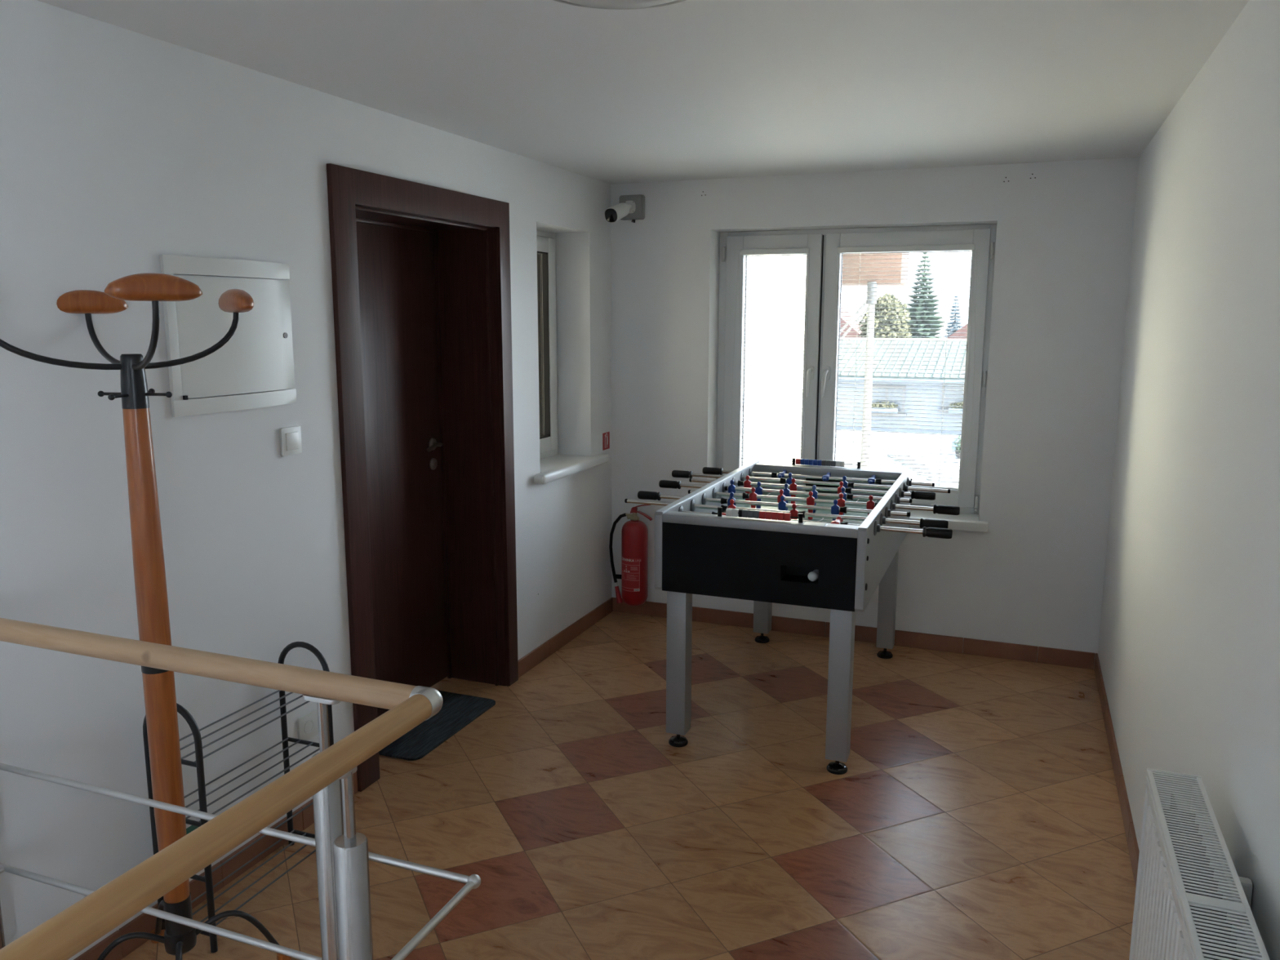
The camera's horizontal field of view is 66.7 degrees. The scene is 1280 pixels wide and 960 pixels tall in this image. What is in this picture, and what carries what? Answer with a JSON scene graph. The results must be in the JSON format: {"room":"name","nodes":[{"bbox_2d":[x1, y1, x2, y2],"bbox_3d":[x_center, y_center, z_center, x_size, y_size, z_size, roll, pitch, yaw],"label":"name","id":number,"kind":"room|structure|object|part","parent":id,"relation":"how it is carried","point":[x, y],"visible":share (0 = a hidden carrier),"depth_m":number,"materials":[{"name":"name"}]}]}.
{"room":"stair landing","nodes":[
{"label":"stair landing","id":0,"kind":"room"},
{"bbox_2d":[0,0,612,959],"bbox_3d":[-1.704,1.512,2.084,0.421,5.322,8.000,4,10,21],"label":"wall","id":1,"kind":"structure","parent":0,"point":[121,148],"depth_m":2.53,"materials":[{"name":"white paint"}]},
{"bbox_2d":[159,254,296,417],"bbox_3d":[-1.111,-0.397,2.671,0.022,0.408,0.453,4,10,21],"label":"box","id":2,"kind":"object","parent":1,"relation":"attached to","point":[258,357],"visible":1,"depth_m":2.64,"materials":[{"name":"white plastic"}]},
{"bbox_3d":[-1.106,-0.398,2.685,0.020,0.315,0.420,4,10,21],"label":"door","id":3,"kind":"part","parent":2,"relation":"part of","materials":[{"name":"white plastic"}]},
{"bbox_2d":[279,425,302,456],"bbox_3d":[-1.043,-0.117,2.907,0.012,0.084,0.084,4,10,21],"label":"light switch","id":4,"kind":"object","parent":1,"relation":"attached to","point":[290,437],"visible":1,"depth_m":2.90,"materials":[{"name":"white plastic"}]},
{"bbox_2d":[297,709,318,740],"bbox_3d":[-1.045,0.776,3.060,0.010,0.084,0.084,4,10,21],"label":"wall socket","id":5,"kind":"object","parent":1,"relation":"attached to","point":[307,724],"visible":0.94,"depth_m":3.06,"materials":[{"name":"white plastic"}]},
{"bbox_2d":[73,597,612,959],"bbox_3d":[-0.793,0.953,3.745,0.010,0.078,3.488,4,10,21],"label":"baseboard","id":6,"kind":"structure","parent":1,"relation":"attached to","point":[144,922],"depth_m":2.86,"materials":[{"name":"tile"}]},
{"bbox_2d":[326,163,518,791],"bbox_3d":[-0.910,-0.049,3.721,0.358,2.062,1.115,4,10,21],"label":"door","id":7,"kind":"structure","parent":1,"relation":"in","point":[421,285],"depth_m":4.00,"materials":[{"name":"brown wood"}]},
{"bbox_3d":[-0.871,-0.141,4.075,0.054,0.032,0.116,4,10,21],"label":"handle","id":8,"kind":"part","parent":7,"relation":"part of","materials":[{"name":"silver metal"}]},
{"bbox_2d":[533,230,608,484],"bbox_3d":[-0.437,-0.616,4.682,0.310,1.158,0.746,4,10,21],"label":"window","id":9,"kind":"structure","parent":1,"relation":"in","point":[554,466],"depth_m":4.83,"materials":[{"name":"white plastic"}]},
{"bbox_3d":[-0.544,-0.645,4.693,0.004,0.907,0.344,4,10,21],"label":"pane","id":10,"kind":"part","parent":9,"relation":"part of","materials":[{"name":"clear glass"}]},
{"bbox_3d":[-0.541,-0.643,4.692,0.066,1.051,0.492,4,10,21],"label":"sash","id":11,"kind":"part","parent":9,"relation":"part of","materials":[{"name":"white plastic"}]},
{"bbox_3d":[-0.558,-0.641,4.699,0.070,1.115,0.562,4,10,21],"label":"frame","id":12,"kind":"part","parent":9,"relation":"part of","materials":[{"name":"white plastic"}]},
{"bbox_3d":[-0.406,-0.065,4.762,0.241,0.045,0.744,4,10,21],"label":"sill","id":13,"kind":"part","parent":9,"relation":"part of","materials":[{"name":"white"}]},
{"bbox_2d":[602,431,609,450],"bbox_3d":[-0.178,-0.206,5.139,0.004,0.096,0.096,4,10,21],"label":"fire extinguisher sign","id":14,"kind":"object","parent":1,"relation":"attached to","point":[606,436],"visible":1,"depth_m":5.14,"materials":[{"name":"red plastic"}]},
{"bbox_2d":[121,611,1135,959],"bbox_3d":[-0.572,1.362,1.608,2.852,0.020,7.400,4,10,21],"label":"floor","id":15,"kind":"structure","parent":0,"point":[975,813],"depth_m":3.12,"materials":[{"name":"tile"}]},
{"bbox_2d":[0,272,291,959],"bbox_3d":[-1.122,0.398,2.201,0.495,1.682,0.477,1,10,3],"label":"coat stand","id":16,"kind":"object","parent":15,"relation":"on","point":[178,940],"visible":0.88,"depth_m":2.18,"materials":[{"name":"brown wood"}]},
{"bbox_3d":[-1.215,-0.290,2.006,0.268,0.132,0.013,-8,12,-39],"label":"arm","id":17,"kind":"part","parent":16,"relation":"part of","materials":[{"name":"black metal"}]},
{"bbox_3d":[-1.197,-0.316,2.187,0.233,0.125,0.013,9,13,42],"label":"arm","id":18,"kind":"part","parent":16,"relation":"part of","materials":[{"name":"black metal"}]},
{"bbox_3d":[-1.222,1.144,2.289,0.214,0.155,0.014,-4,10,-24],"label":"leg","id":19,"kind":"part","parent":16,"relation":"part of","materials":[{"name":"black metal"}]},
{"bbox_3d":[-1.020,-0.297,2.001,0.013,0.149,0.229,-8,12,-39],"label":"arm","id":20,"kind":"part","parent":16,"relation":"part of","materials":[{"name":"black metal"}]},
{"bbox_3d":[-1.188,1.119,2.438,0.014,0.155,0.214,-8,12,-40],"label":"leg","id":21,"kind":"part","parent":16,"relation":"part of","materials":[{"name":"black metal"}]},
{"bbox_3d":[-1.051,1.155,2.226,0.014,0.155,0.214,-4,10,-24],"label":"leg","id":22,"kind":"part","parent":16,"relation":"part of","materials":[{"name":"black metal"}]},
{"bbox_3d":[-1.006,-0.316,2.177,0.219,0.128,0.013,-8,12,-39],"label":"arm","id":23,"kind":"part","parent":16,"relation":"part of","materials":[{"name":"black metal"}]},
{"bbox_3d":[-0.988,1.127,2.394,0.214,0.155,0.014,-4,10,-24],"label":"leg","id":24,"kind":"part","parent":16,"relation":"part of","materials":[{"name":"black metal"}]},
{"bbox_2d":[142,641,333,952],"bbox_3d":[-1.079,0.836,2.681,0.187,0.660,0.497,4,10,21],"label":"shoe rack","id":25,"kind":"object","parent":15,"relation":"on","point":[198,763],"visible":0.56,"depth_m":2.62,"materials":[{"name":"black metal"}]},
{"bbox_3d":[-1.167,0.873,2.460,0.187,0.660,0.017,4,10,21],"label":"frame","id":26,"kind":"part","parent":25,"relation":"part of","materials":[{"name":"black metal"}]},
{"bbox_2d":[186,825,198,834],"bbox_3d":[-1.174,0.957,2.554,0.074,0.060,0.094,4,10,21],"label":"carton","id":27,"kind":"object","parent":25,"relation":"on","point":[192,828],"visible":0.02,"depth_m":2.57,"materials":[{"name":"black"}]},
{"bbox_2d":[179,689,310,762],"bbox_3d":[-1.081,0.659,2.652,0.141,0.005,0.480,4,10,21],"label":"wire shelf","id":28,"kind":"object","parent":25,"relation":"attached to","point":[281,692],"depth_m":2.64,"materials":[{"name":"grey metal"}]},
{"bbox_2d":[184,737,319,822],"bbox_3d":[-1.081,0.817,2.679,0.141,0.005,0.480,4,10,21],"label":"wire shelf","id":29,"kind":"object","parent":25,"relation":"attached to","point":[285,740],"depth_m":2.71,"materials":[{"name":"grey metal"}]},
{"bbox_2d":[191,829,315,925],"bbox_3d":[-1.082,1.113,2.728,0.141,0.005,0.480,4,10,21],"label":"wire shelf","id":30,"kind":"object","parent":25,"relation":"attached to","point":[293,831],"depth_m":2.74,"materials":[{"name":"grey metal"}]},
{"bbox_2d":[203,802,313,876],"bbox_3d":[-1.082,0.965,2.704,0.141,0.005,0.480,4,10,21],"label":"wire shelf","id":31,"kind":"object","parent":25,"relation":"attached to","point":[311,803],"depth_m":2.63,"materials":[{"name":"grey metal"}]},
{"bbox_3d":[-0.991,0.799,2.901,0.187,0.660,0.017,4,10,21],"label":"frame","id":32,"kind":"part","parent":25,"relation":"part of","materials":[{"name":"black metal"}]},
{"bbox_2d":[0,617,480,959],"bbox_3d":[-1.359,1.006,0.572,1.246,1.023,2.832,4,10,21],"label":"stair railing","id":33,"kind":"object","parent":15,"relation":"on","point":[343,856],"visible":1,"depth_m":1.45,"materials":[{"name":"brown wood"}]},
{"bbox_3d":[-1.369,0.835,2.028,0.047,0.866,0.047,4,10,21],"label":"post","id":34,"kind":"part","parent":33,"relation":"part of","materials":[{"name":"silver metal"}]},
{"bbox_3d":[-0.893,0.313,1.751,1.176,0.043,0.043,4,10,21],"label":"handrail","id":35,"kind":"part","parent":33,"relation":"part of","materials":[{"name":"brown wood"}]},
{"bbox_3d":[-0.845,0.565,0.254,0.043,0.043,2.759,4,10,21],"label":"handrail","id":36,"kind":"part","parent":33,"relation":"part of","materials":[{"name":"brown wood"}]},
{"bbox_3d":[-0.529,0.891,1.703,0.047,0.866,0.047,4,10,21],"label":"post","id":37,"kind":"part","parent":33,"relation":"part of","materials":[{"name":"silver metal"}]},
{"bbox_3d":[-0.410,0.935,1.443,0.047,0.866,0.047,4,10,21],"label":"post","id":38,"kind":"part","parent":33,"relation":"part of","materials":[{"name":"silver metal"}]},
{"bbox_3d":[-0.276,0.667,1.615,0.023,0.023,0.023,4,10,21],"label":"corner knob","id":39,"kind":"part","parent":33,"relation":"part of","materials":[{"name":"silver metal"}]},
{"bbox_2d":[378,690,495,760],"bbox_3d":[-0.860,0.966,3.873,0.335,0.009,0.600,4,10,21],"label":"doormat","id":40,"kind":"object","parent":15,"relation":"on","point":[457,711],"visible":0.48,"depth_m":3.82,"materials":[{"name":"black rubber"}]},
{"bbox_2d":[624,457,959,774],"bbox_3d":[0.637,0.463,4.108,1.332,0.930,1.412,4,10,21],"label":"foosball table","id":41,"kind":"object","parent":15,"relation":"on","point":[756,532],"visible":1,"depth_m":3.52,"materials":[{"name":"silver metal"}]},
{"bbox_3d":[0.147,0.631,3.638,0.076,0.648,0.076,4,10,21],"label":"leg","id":42,"kind":"part","parent":41,"relation":"part of","materials":[{"name":"silver metal"}]},
{"bbox_3d":[0.322,0.008,4.157,0.024,0.001,1.392,4,10,21],"label":"trim","id":43,"kind":"part","parent":41,"relation":"part of","materials":[{"name":"silver metal"}]},
{"bbox_3d":[0.322,0.153,4.182,0.030,0.292,1.402,4,10,21],"label":"panel","id":44,"kind":"part","parent":41,"relation":"part of","materials":[{"name":"silver metal"}]},
{"bbox_3d":[0.286,0.114,3.476,0.017,0.033,0.017,4,10,21],"label":"counter post","id":45,"kind":"part","parent":41,"relation":"part of","materials":[{"name":"black plastic"}]},
{"bbox_3d":[0.409,0.299,3.423,0.698,0.256,0.020,4,10,21],"label":"panel","id":46,"kind":"part","parent":41,"relation":"part of","materials":[{"name":"black wood"}]},
{"bbox_3d":[0.418,0.155,3.420,0.698,0.030,0.066,4,10,21],"label":"rail","id":47,"kind":"part","parent":41,"relation":"part of","materials":[{"name":"silver metal"}]},
{"bbox_3d":[0.613,0.436,4.807,0.076,0.648,0.076,4,10,21],"label":"leg","id":48,"kind":"part","parent":41,"relation":"part of","materials":[{"name":"silver metal"}]},
{"bbox_3d":[0.523,0.123,3.711,1.244,0.016,0.016,4,10,21],"label":"rod","id":49,"kind":"part","parent":41,"relation":"part of","materials":[{"name":"silver metal"}]},
{"bbox_3d":[0.506,0.096,3.871,1.094,0.016,0.016,4,10,21],"label":"rod","id":50,"kind":"part","parent":41,"relation":"part of","materials":[{"name":"silver metal"}]},
{"bbox_3d":[0.743,-0.089,4.698,0.017,0.031,0.017,4,10,21],"label":"counter post","id":51,"kind":"part","parent":41,"relation":"part of","materials":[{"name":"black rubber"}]},
{"bbox_3d":[0.597,0.051,4.144,1.084,0.016,0.016,4,10,21],"label":"rod","id":52,"kind":"part","parent":41,"relation":"part of","materials":[{"name":"silver metal"}]},
{"bbox_3d":[0.557,0.132,3.371,0.017,0.033,0.017,4,10,21],"label":"counter post","id":53,"kind":"part","parent":41,"relation":"part of","materials":[{"name":"black plastic"}]},
{"bbox_3d":[0.730,0.034,4.246,1.072,0.016,0.016,4,10,21],"label":"rod","id":54,"kind":"part","parent":41,"relation":"part of","materials":[{"name":"silver metal"}]},
{"bbox_3d":[0.575,0.152,3.537,1.066,0.016,0.016,4,10,21],"label":"rod","id":55,"kind":"part","parent":41,"relation":"part of","materials":[{"name":"silver metal"}]},
{"bbox_3d":[0.719,0.085,3.942,1.094,0.016,0.016,4,10,21],"label":"rod","id":56,"kind":"part","parent":41,"relation":"part of","materials":[{"name":"silver metal"}]},
{"bbox_2d":[808,571,817,581],"bbox_3d":[0.600,0.335,3.375,0.034,0.034,0.034,4,10,21],"label":"foosball","id":57,"kind":"object","parent":41,"relation":"on","point":[812,575],"visible":1,"depth_m":3.36,"materials":[{"name":"white plastic"}]},
{"bbox_2d":[813,569,818,578],"bbox_3d":[0.619,0.330,3.403,0.034,0.034,0.034,4,10,21],"label":"foosball","id":58,"kind":"object","parent":41,"relation":"on","point":[816,571],"visible":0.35,"depth_m":3.39,"materials":[{"name":"plastic"}]},
{"bbox_3d":[0.743,0.009,4.394,1.256,0.016,0.016,4,10,21],"label":"rod","id":59,"kind":"part","parent":41,"relation":"part of","materials":[{"name":"silver metal"}]},
{"bbox_3d":[0.912,0.088,4.684,0.698,0.256,0.020,4,10,21],"label":"panel","id":60,"kind":"part","parent":41,"relation":"part of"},
{"bbox_3d":[0.809,-0.012,4.522,1.073,0.016,0.016,4,10,21],"label":"rod","id":61,"kind":"part","parent":41,"relation":"part of","materials":[{"name":"silver metal"}]},
{"bbox_3d":[0.898,-0.046,4.624,0.698,0.030,0.100,4,10,21],"label":"rail","id":62,"kind":"part","parent":41,"relation":"part of","materials":[{"name":"silver metal"}]},
{"bbox_3d":[0.707,0.669,3.421,0.076,0.648,0.076,4,10,21],"label":"leg","id":63,"kind":"part","parent":41,"relation":"part of","materials":[{"name":"silver metal"}]},
{"bbox_3d":[1.033,-0.070,4.586,0.017,0.031,0.017,4,10,21],"label":"counter post","id":64,"kind":"part","parent":41,"relation":"part of","materials":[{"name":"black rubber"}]},
{"bbox_3d":[1.000,0.199,3.920,0.030,0.292,1.402,4,10,21],"label":"panel","id":65,"kind":"part","parent":41,"relation":"part of","materials":[{"name":"silver metal"}]},
{"bbox_3d":[1.000,0.054,3.895,0.024,0.001,1.392,4,10,21],"label":"trim","id":66,"kind":"part","parent":41,"relation":"part of","materials":[{"name":"silver metal"}]},
{"bbox_3d":[1.173,0.474,4.590,0.076,0.648,0.076,4,10,21],"label":"leg","id":67,"kind":"part","parent":41,"relation":"part of","materials":[{"name":"silver metal"}]},
{"bbox_2d":[36,0,1248,184],"bbox_3d":[-0.412,-0.983,1.196,3.152,0.200,8.080,4,10,21],"label":"ceiling","id":68,"kind":"structure","parent":0,"point":[687,90],"depth_m":2.69,"materials":[{"name":"white paint"}]},
{"bbox_2d":[553,0,685,9],"bbox_3d":[-0.042,-0.954,1.835,0.380,0.067,0.380,4,10,21],"label":"ceiling lamp","id":69,"kind":"object","parent":68,"relation":"attached to","point":[601,4],"visible":1,"depth_m":1.93,"materials":[{"name":"grey"}]},
{"bbox_2d":[610,157,1139,666],"bbox_3d":[1.188,-0.268,4.872,2.732,2.722,0.381,4,10,21],"label":"wall","id":70,"kind":"structure","parent":0,"point":[1064,233],"depth_m":4.52,"materials":[{"name":"white paint"}]},
{"bbox_2d":[608,504,652,605],"bbox_3d":[-0.048,0.391,5.152,0.194,0.554,0.162,-3,10,-20],"label":"fire extinguisher","id":71,"kind":"object","parent":70,"relation":"attached to","point":[633,576],"visible":0.99,"depth_m":5.12,"materials":[{"name":"red metal"}]},
{"bbox_3d":[0.005,0.149,5.103,0.119,0.060,0.025,5,11,25],"label":"lever","id":72,"kind":"part","parent":71,"relation":"part of","materials":[{"name":"red metal"}]},
{"bbox_3d":[0.013,0.187,5.106,0.113,0.043,0.025,5,11,26],"label":"lever","id":73,"kind":"part","parent":71,"relation":"part of","materials":[{"name":"red metal"}]},
{"bbox_2d":[619,194,644,222],"bbox_3d":[-0.042,-1.380,4.948,0.130,0.135,0.038,4,10,21],"label":"junction box","id":74,"kind":"object","parent":70,"relation":"attached to","point":[639,199],"visible":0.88,"depth_m":4.92,"materials":[{"name":"grey plastic"}]},
{"bbox_2d":[604,200,635,222],"bbox_3d":[-0.100,-1.339,4.843,0.072,0.125,0.216,5,11,25],"label":"security camera","id":75,"kind":"object","parent":74,"relation":"attached to","point":[616,212],"visible":1,"depth_m":4.78,"materials":[{"name":"white plastic"}]},
{"bbox_3d":[-0.142,-1.296,4.762,0.066,0.064,0.025,4,10,21],"label":"glass","id":76,"kind":"part","parent":75,"relation":"part of","materials":[{"name":"black glass"}]},
{"bbox_3d":[-0.053,-1.384,4.926,0.062,0.062,0.008,4,10,21],"label":"plate","id":77,"kind":"part","parent":75,"relation":"part of","materials":[{"name":"white plastic"}]},
{"bbox_3d":[-0.047,-1.385,4.934,0.118,0.108,0.010,4,10,21],"label":"lid","id":78,"kind":"part","parent":74,"relation":"part of","materials":[{"name":"grey plastic"}]},
{"bbox_2d":[612,597,1094,669],"bbox_3d":[0.969,0.760,4.919,2.420,0.078,0.010,4,10,21],"label":"baseboard","id":79,"kind":"structure","parent":70,"relation":"attached to","point":[1056,656],"depth_m":4.78,"materials":[{"name":"tile"}]},
{"bbox_2d":[715,223,996,532],"bbox_3d":[1.003,-0.519,4.791,1.436,1.415,0.277,4,10,21],"label":"window","id":80,"kind":"structure","parent":70,"relation":"in","point":[824,270],"depth_m":4.82,"materials":[{"name":"white plastic"}]},
{"bbox_2d":[730,248,808,466],"bbox_3d":[0.663,-0.585,4.975,0.378,1.165,0.064,4,10,21],"label":"blind","id":81,"kind":"object","parent":80,"relation":"attached to","point":[780,251],"visible":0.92,"depth_m":4.97,"materials":[{"name":"white plastic"}]},
{"bbox_3d":[0.498,-0.673,4.992,0.046,0.957,0.002,4,10,21],"label":"pull cord","id":82,"kind":"part","parent":81,"relation":"part of","materials":[{"name":"white fabric"}]},
{"bbox_3d":[0.675,-0.578,4.993,0.209,1.134,0.018,4,10,21],"label":"ladder cord","id":83,"kind":"part","parent":81,"relation":"part of","materials":[{"name":"white fabric"}]},
{"bbox_3d":[0.679,-0.582,5.002,0.485,1.316,0.068,4,10,21],"label":"sash","id":84,"kind":"part","parent":80,"relation":"part of","materials":[{"name":"white plastic"}]},
{"bbox_3d":[0.849,-0.488,4.874,0.020,0.140,0.054,4,10,21],"label":"lever","id":85,"kind":"part","parent":80,"relation":"part of","materials":[{"name":"white plastic"}]},
{"bbox_3d":[0.860,-0.540,4.893,0.030,0.072,0.010,4,10,21],"label":"handle","id":86,"kind":"part","parent":80,"relation":"part of","materials":[{"name":"white plastic"}]},
{"bbox_3d":[0.921,-0.483,4.846,0.029,0.140,0.054,4,10,21],"label":"lever","id":87,"kind":"part","parent":80,"relation":"part of","materials":[{"name":"white plastic"}]},
{"bbox_3d":[0.936,-0.535,4.864,0.030,0.072,0.010,4,10,21],"label":"handle","id":88,"kind":"part","parent":80,"relation":"part of","materials":[{"name":"white plastic"}]},
{"bbox_3d":[1.278,-0.542,4.770,0.761,1.316,0.068,4,10,21],"label":"sash","id":89,"kind":"part","parent":80,"relation":"part of","materials":[{"name":"white plastic"}]},
{"bbox_2d":[833,244,977,489],"bbox_3d":[1.281,-0.543,4.736,0.672,1.165,0.064,4,10,21],"label":"blind","id":90,"kind":"object","parent":80,"relation":"attached to","point":[951,247],"visible":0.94,"depth_m":4.74,"materials":[{"name":"white plastic"}]},
{"bbox_3d":[1.272,-0.537,4.762,0.426,1.134,0.018,4,10,21],"label":"ladder cord","id":91,"kind":"part","parent":90,"relation":"part of","materials":[{"name":"white fabric"}]},
{"bbox_3d":[1.271,0.023,4.856,0.611,0.008,0.024,4,10,21],"label":"rail","id":92,"kind":"part","parent":90,"relation":"part of","materials":[{"name":"white plastic"}]},
{"bbox_3d":[1.561,-0.601,4.581,0.046,0.957,0.002,4,10,21],"label":"pull cord","id":93,"kind":"part","parent":90,"relation":"part of","materials":[{"name":"white fabric"}]},
{"bbox_3d":[0.989,0.162,4.874,1.436,0.044,0.209,4,10,21],"label":"sill","id":94,"kind":"part","parent":80,"relation":"part of","materials":[{"name":"white"}]},
{"bbox_2d":[1097,0,1279,959],"bbox_3d":[0.839,1.710,0.941,0.300,5.322,7.700,4,10,21],"label":"wall","id":95,"kind":"structure","parent":0,"point":[1188,647],"depth_m":2.23,"materials":[{"name":"white paint"}]},
{"bbox_2d":[1093,653,1139,887],"bbox_3d":[0.769,1.395,1.133,0.010,0.078,7.298,4,10,21],"label":"baseboard","id":96,"kind":"structure","parent":95,"relation":"attached to","point":[1131,836],"depth_m":3.33,"materials":[{"name":"tile"}]},
{"bbox_2d":[1128,768,1269,959],"bbox_3d":[0.804,1.019,1.335,0.135,0.758,1.210,4,10,21],"label":"radiator","id":97,"kind":"object","parent":95,"relation":"attached to","point":[1192,902],"visible":1,"depth_m":1.57,"materials":[{"name":"white metal"}]},
{"label":"outside","id":98,"kind":"structure","parent":0,"visible":0},
{"bbox_2d":[835,430,959,486],"bbox_3d":[29.164,-7.237,79.719,180.000,0.200,159.600,4,10,21],"label":"ground","id":99,"kind":"structure","parent":98,"point":[837,431],"depth_m":43.78,"materials":[{"name":"white snow"}]},
{"bbox_2d":[742,254,806,465],"bbox_3d":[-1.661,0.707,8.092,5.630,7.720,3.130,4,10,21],"label":"window pane","id":100,"kind":"object","parent":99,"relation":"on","point":[788,273],"visible":0.02,"depth_m":7.11,"materials":[{"name":"glass"}]},
{"bbox_2d":[840,305,862,337],"bbox_3d":[14.271,-10.118,74.332,7.800,7.200,6.500,4,10,21],"label":"house","id":101,"kind":"structure","parent":99,"relation":"on","point":[844,320],"depth_m":70.67,"materials":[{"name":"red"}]},
{"bbox_2d":[840,253,909,467],"bbox_3d":[2.126,0.885,9.558,0.664,6.900,0.585,4,10,21],"label":"sign pole","id":102,"kind":"object","parent":99,"relation":"on","point":[900,268],"visible":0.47,"depth_m":8.89,"materials":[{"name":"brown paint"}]},
{"bbox_2d":[857,292,912,338],"bbox_3d":[16.239,-8.645,64.563,3.595,7.539,2.952,4,10,21],"label":"leafy tree","id":103,"kind":"object","parent":99,"relation":"on","point":[880,331],"visible":0.55,"depth_m":63.49,"materials":[{"name":"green plant"}]},
{"bbox_2d":[886,453,910,457],"bbox_3d":[11.037,-1.013,41.480,0.991,0.288,0.522,4,10,21],"label":"boulder","id":104,"kind":"object","parent":99,"relation":"on","point":[897,454],"visible":0.56,"depth_m":41.32,"materials":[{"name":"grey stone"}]},
{"bbox_2d":[836,337,966,434],"bbox_3d":[11.804,-5.995,57.295,45.000,4.700,13.850,4,10,21],"label":"house","id":105,"kind":"structure","parent":99,"relation":"on","point":[959,348],"depth_m":50.68,"materials":[{"name":"grey"}]},
{"bbox_2d":[871,401,897,413],"bbox_3d":[12.527,-3.780,50.127,1.525,0.608,0.479,4,10,21],"label":"flower box","id":106,"kind":"object","parent":105,"relation":"in","point":[890,406],"visible":0.77,"depth_m":50.03,"materials":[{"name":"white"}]},
{"bbox_3d":[12.534,-3.589,50.162,1.500,0.220,0.290,4,10,21],"label":"planter","id":107,"kind":"part","parent":106,"relation":"part of","materials":[{"name":"white"}]},
{"bbox_3d":[12.817,-4.194,50.511,1.580,1.150,0.025,4,10,21],"label":"pane","id":108,"kind":"part","parent":105,"relation":"part of","materials":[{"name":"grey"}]},
{"bbox_3d":[12.782,-3.426,50.553,2.100,0.120,0.300,4,10,21],"label":"sill","id":109,"kind":"part","parent":105,"relation":"part of","materials":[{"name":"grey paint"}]},
{"bbox_3d":[16.459,-3.474,49.081,2.700,0.120,0.300,4,10,21],"label":"sill","id":110,"kind":"part","parent":105,"relation":"part of","materials":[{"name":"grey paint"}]},
{"bbox_3d":[16.494,-4.243,49.039,2.180,1.150,0.025,4,10,21],"label":"pane","id":111,"kind":"part","parent":105,"relation":"part of","materials":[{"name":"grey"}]},
{"bbox_2d":[948,400,963,413],"bbox_3d":[16.276,-3.655,48.677,1.570,0.599,0.460,4,10,21],"label":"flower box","id":112,"kind":"object","parent":105,"relation":"in","point":[957,404],"visible":0.34,"depth_m":48.74,"materials":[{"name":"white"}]},
{"bbox_3d":[16.257,-3.466,48.699,1.500,0.220,0.290,4,10,21],"label":"planter","id":113,"kind":"part","parent":112,"relation":"part of","materials":[{"name":"white"}]},
{"bbox_2d":[901,460,925,466],"bbox_3d":[11.008,-0.622,39.152,0.959,0.291,0.501,4,10,21],"label":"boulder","id":114,"kind":"object","parent":99,"relation":"on","point":[910,461],"visible":0.62,"depth_m":39.01,"materials":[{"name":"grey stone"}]},
{"bbox_2d":[906,252,946,338],"bbox_3d":[19.925,-11.015,68.882,5.130,10.800,5.469,-8,13,-42],"label":"spruce tree","id":115,"kind":"object","parent":99,"relation":"on","point":[923,295],"visible":0.35,"depth_m":68.08,"materials":[{"name":"green plant"}]},
{"bbox_2d":[925,475,952,480],"bbox_3d":[10.984,-0.026,35.658,0.957,0.291,0.500,4,10,21],"label":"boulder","id":116,"kind":"object","parent":99,"relation":"on","point":[942,476],"visible":0.62,"depth_m":35.50,"materials":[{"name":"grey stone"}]},
{"bbox_2d":[935,480,958,487],"bbox_3d":[10.973,0.165,34.490,0.956,0.275,0.498,4,10,21],"label":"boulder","id":117,"kind":"object","parent":99,"relation":"on","point":[941,483],"visible":0.49,"depth_m":34.33,"materials":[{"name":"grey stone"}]},
{"bbox_2d":[942,292,963,337],"bbox_3d":[26.474,-11.782,81.988,3.416,8.000,3.364,4,10,21],"label":"spruce tree","id":118,"kind":"object","parent":99,"relation":"on","point":[956,300],"visible":0.23,"depth_m":81.44,"materials":[{"name":"green plant"}]},
{"bbox_2d":[951,435,960,457],"bbox_3d":[14.552,-1.595,41.401,2.320,1.300,1.630,4,10,21],"label":"car","id":119,"kind":"object","parent":99,"relation":"on","point":[956,437],"visible":0.08,"depth_m":41.06,"materials":[{"name":"white metal"}]},
{"bbox_2d":[946,324,967,338],"bbox_3d":[25.512,-9.328,73.254,5.400,6.050,6.500,4,10,21],"label":"house","id":120,"kind":"structure","parent":99,"relation":"on","point":[964,335],"depth_m":70.39,"materials":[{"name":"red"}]},
{"bbox_2d":[954,435,960,452],"bbox_3d":[13.275,-1.290,39.433,1.050,1.344,1.040,4,10,21],"label":"potted shrub","id":121,"kind":"object","parent":99,"relation":"on","point":[958,437],"visible":0.13,"depth_m":39.34,"materials":[{"name":"green plant"}]}
]}

